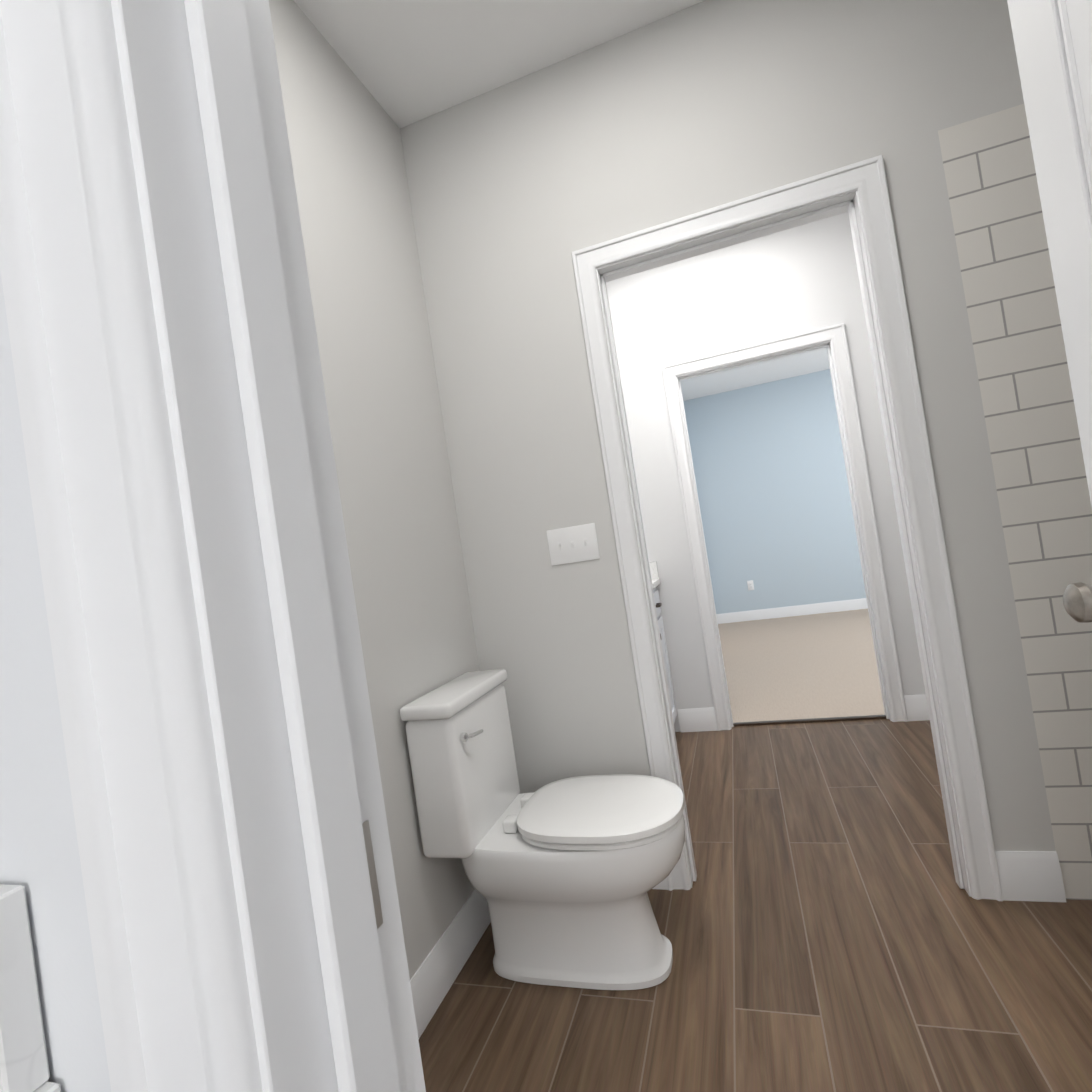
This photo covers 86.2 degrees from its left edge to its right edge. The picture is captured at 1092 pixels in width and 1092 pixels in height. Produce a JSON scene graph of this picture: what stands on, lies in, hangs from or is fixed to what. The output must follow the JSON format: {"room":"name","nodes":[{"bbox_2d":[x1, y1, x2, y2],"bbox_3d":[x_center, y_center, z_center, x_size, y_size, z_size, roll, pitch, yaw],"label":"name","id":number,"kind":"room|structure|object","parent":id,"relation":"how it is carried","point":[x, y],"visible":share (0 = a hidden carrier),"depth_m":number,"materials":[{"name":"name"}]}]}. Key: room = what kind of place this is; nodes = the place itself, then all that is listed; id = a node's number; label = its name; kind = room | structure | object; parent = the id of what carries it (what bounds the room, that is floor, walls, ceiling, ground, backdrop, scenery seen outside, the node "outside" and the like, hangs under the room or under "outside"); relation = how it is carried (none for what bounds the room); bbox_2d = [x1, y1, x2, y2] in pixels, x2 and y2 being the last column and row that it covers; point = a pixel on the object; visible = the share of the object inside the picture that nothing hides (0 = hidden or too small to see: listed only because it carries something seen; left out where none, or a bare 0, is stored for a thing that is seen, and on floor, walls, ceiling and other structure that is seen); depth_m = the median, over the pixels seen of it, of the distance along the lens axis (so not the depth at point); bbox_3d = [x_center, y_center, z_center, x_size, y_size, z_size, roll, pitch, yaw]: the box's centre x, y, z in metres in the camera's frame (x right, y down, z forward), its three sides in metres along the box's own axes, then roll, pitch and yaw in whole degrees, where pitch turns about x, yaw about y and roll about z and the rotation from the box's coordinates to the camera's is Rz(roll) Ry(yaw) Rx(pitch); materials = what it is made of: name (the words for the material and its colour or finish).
{"room":"bathroom","nodes":[
{"label":"bathroom","id":0,"kind":"room"},
{"bbox_2d":[0,271,110,1091],"bbox_3d":[-0.082,-0.229,0.286,1.580,2.740,0.105,-9,-1,18],"label":"wall","id":1,"kind":"structure","parent":0,"point":[39,856],"depth_m":0.30,"materials":[{"name":"white paint"}]},
{"bbox_2d":[0,0,425,1091],"bbox_3d":[0.202,0.048,0.195,0.850,2.105,0.125,-9,-1,18],"label":"door frame","id":2,"kind":"structure","parent":1,"relation":"attached to","point":[208,660],"depth_m":0.27,"materials":[{"name":"white wood"}]},
{"bbox_2d":[362,820,382,928],"bbox_3d":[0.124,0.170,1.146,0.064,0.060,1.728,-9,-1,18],"label":"strike plate","id":3,"kind":"object","parent":2,"relation":"attached to","point":[372,874],"depth_m":0.34,"materials":[{"name":"grey metal"}]},
{"bbox_2d":[1007,0,1091,622],"bbox_3d":[0.666,0.017,0.494,0.171,2.026,0.695,-9,-1,22],"label":"door leaf","id":4,"kind":"structure","parent":1,"relation":"in","point":[1053,43],"depth_m":0.77,"materials":[{"name":"white"}]},
{"bbox_2d":[269,0,479,979],"bbox_3d":[-0.625,-0.129,1.354,0.120,2.740,1.700,-9,-1,18],"label":"wall","id":5,"kind":"structure","parent":0,"point":[410,587],"depth_m":1.69,"materials":[{"name":"white paint"}]},
{"bbox_2d":[410,889,490,1039],"bbox_3d":[-0.368,1.152,1.311,0.014,0.130,1.595,-9,-1,18],"label":"baseboard","id":6,"kind":"structure","parent":5,"relation":"attached to","point":[433,978],"depth_m":1.60,"materials":[{"name":"white wood"}]},
{"bbox_2d":[294,0,829,400],"bbox_3d":[1.713,-1.889,2.339,4.440,0.080,9.240,-9,-1,18],"label":"ceiling","id":7,"kind":"structure","parent":0,"point":[408,62],"depth_m":1.82,"materials":[{"name":"white paint"}]},
{"bbox_2d":[400,0,1055,850],"bbox_3d":[0.842,-0.342,1.773,2.450,2.740,0.105,-9,-1,18],"label":"wall","id":8,"kind":"structure","parent":0,"point":[522,188],"depth_m":1.89,"materials":[{"name":"white paint"}]},
{"bbox_2d":[546,523,599,564],"bbox_3d":[0.089,-0.005,1.960,0.170,0.120,0.014,-9,-1,18],"label":"light switch","id":9,"kind":"object","parent":8,"relation":"attached to","point":[578,543],"visible":1,"depth_m":1.96,"materials":[{"name":"white plastic"}]},
{"bbox_2d":[652,878,667,889],"bbox_3d":[0.126,1.089,1.982,0.556,0.130,0.014,-9,-1,18],"label":"baseboard","id":10,"kind":"structure","parent":8,"relation":"attached to","point":[663,885],"depth_m":1.89,"materials":[{"name":"white wood"}]},
{"bbox_2d":[571,155,1002,900],"bbox_3d":[0.692,0.003,1.831,0.918,2.105,0.142,-9,-1,18],"label":"door frame","id":11,"kind":"structure","parent":8,"relation":"attached to","point":[857,193],"depth_m":1.70,"materials":[{"name":"white wood"}]},
{"bbox_2d":[995,851,1065,901],"bbox_3d":[1.322,0.903,1.596,0.144,0.130,0.014,-9,-1,18],"label":"baseboard","id":12,"kind":"structure","parent":8,"relation":"attached to","point":[1036,876],"depth_m":1.59,"materials":[{"name":"white wood"}]},
{"bbox_2d":[419,719,1091,1091],"bbox_3d":[0.712,1.070,0.690,2.690,0.050,5.320,-9,-1,18],"label":"floor","id":13,"kind":"structure","parent":0,"point":[825,923],"depth_m":1.47,"materials":[{"name":"brown wood"}]},
{"bbox_2d":[0,884,60,1091],"bbox_3d":[-0.727,0.734,-0.532,0.576,1.000,1.896,-9,-1,18],"label":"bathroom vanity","id":14,"kind":"object","parent":13,"relation":"on","point":[24,1066],"visible":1,"depth_m":0.29,"materials":[{"name":"white wood"}]},
{"bbox_2d":[400,669,684,989],"bbox_3d":[0.046,0.763,1.643,0.683,0.784,0.416,-9,-1,18],"label":"toilet","id":15,"kind":"object","parent":13,"relation":"on","point":[565,876],"visible":1,"depth_m":1.53,"materials":[{"name":"white ceramic"}]},
{"bbox_2d":[653,582,676,722],"bbox_3d":[0.299,0.703,2.786,0.502,0.870,1.432,-9,-1,18],"label":"bathroom vanity","id":16,"kind":"object","parent":13,"relation":"on","point":[656,594],"depth_m":3.27,"materials":[{"name":"white wood"}]},
{"bbox_2d":[651,578,659,585],"bbox_3d":[0.223,0.259,2.797,0.483,0.030,1.432,-9,-1,18],"label":"countertop","id":17,"kind":"structure","parent":16,"relation":"on","point":[654,580],"depth_m":3.28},
{"bbox_2d":[733,715,885,725],"bbox_3d":[1.449,0.971,3.245,0.806,0.014,0.030,-9,-1,18],"label":"threshold","id":18,"kind":"object","parent":13,"relation":"on","point":[811,720],"depth_m":3.23,"materials":[{"name":"wood"}]},
{"bbox_2d":[606,212,925,731],"bbox_3d":[1.191,-0.368,3.278,2.200,2.740,0.105,-9,-1,18],"label":"wall","id":19,"kind":"structure","parent":0,"point":[792,281],"depth_m":3.27,"materials":[{"name":"white paint"}]},
{"bbox_2d":[649,562,658,577],"bbox_3d":[0.434,0.174,3.468,0.459,0.100,0.020,-9,-1,18],"label":"backsplash","id":20,"kind":"structure","parent":19,"relation":"attached to","point":[653,565],"depth_m":3.40,"materials":[{"name":"white"}]},
{"bbox_2d":[677,707,717,731],"bbox_3d":[0.871,1.001,3.359,0.208,0.130,0.014,-9,-1,18],"label":"baseboard","id":21,"kind":"structure","parent":19,"relation":"attached to","point":[697,719],"depth_m":3.35,"materials":[{"name":"white wood"}]},
{"bbox_2d":[662,323,907,730],"bbox_3d":[1.291,-0.062,3.256,0.956,2.105,0.142,-9,-1,18],"label":"door frame","id":22,"kind":"structure","parent":19,"relation":"attached to","point":[832,340],"depth_m":3.13,"materials":[{"name":"white wood"}]},
{"bbox_2d":[904,694,929,720],"bbox_3d":[2.136,0.804,2.951,0.564,0.130,0.014,-9,-1,18],"label":"baseboard","id":23,"kind":"structure","parent":19,"relation":"attached to","point":[916,706],"depth_m":3.02,"materials":[{"name":"white wood"}]},
{"bbox_2d":[683,369,865,613],"bbox_3d":[3.567,-0.668,6.574,3.640,2.740,0.120,-9,-1,18],"label":"wall","id":24,"kind":"structure","parent":0,"point":[773,495],"depth_m":6.80,"materials":[{"name":"blue paint"}]},
{"bbox_2d":[747,580,753,590],"bbox_3d":[2.421,0.466,6.905,0.070,0.116,0.007,-9,-1,18],"label":"outlet","id":25,"kind":"object","parent":24,"relation":"attached to","point":[750,583],"visible":1,"depth_m":6.90,"materials":[{"name":"white plastic"}]},
{"bbox_2d":[716,598,867,623],"bbox_3d":[3.740,0.625,6.488,3.640,0.130,0.014,-9,-1,18],"label":"baseboard","id":26,"kind":"structure","parent":24,"relation":"attached to","point":[809,609],"depth_m":6.76,"materials":[{"name":"white wood"}]},
{"bbox_2d":[718,609,884,722],"bbox_3d":[2.934,0.802,4.825,4.440,0.062,3.920,-9,-1,18],"label":"floor","id":27,"kind":"structure","parent":0,"point":[820,665],"depth_m":4.39,"materials":[{"name":"beige carpet"}]},
{"bbox_2d":[938,104,1091,899],"bbox_3d":[1.650,-0.159,1.522,0.830,2.130,0.105,-9,-1,18],"label":"tiled wall","id":28,"kind":"structure","parent":0,"point":[1045,507],"depth_m":1.57,"materials":[{"name":"tile"}]}
]}

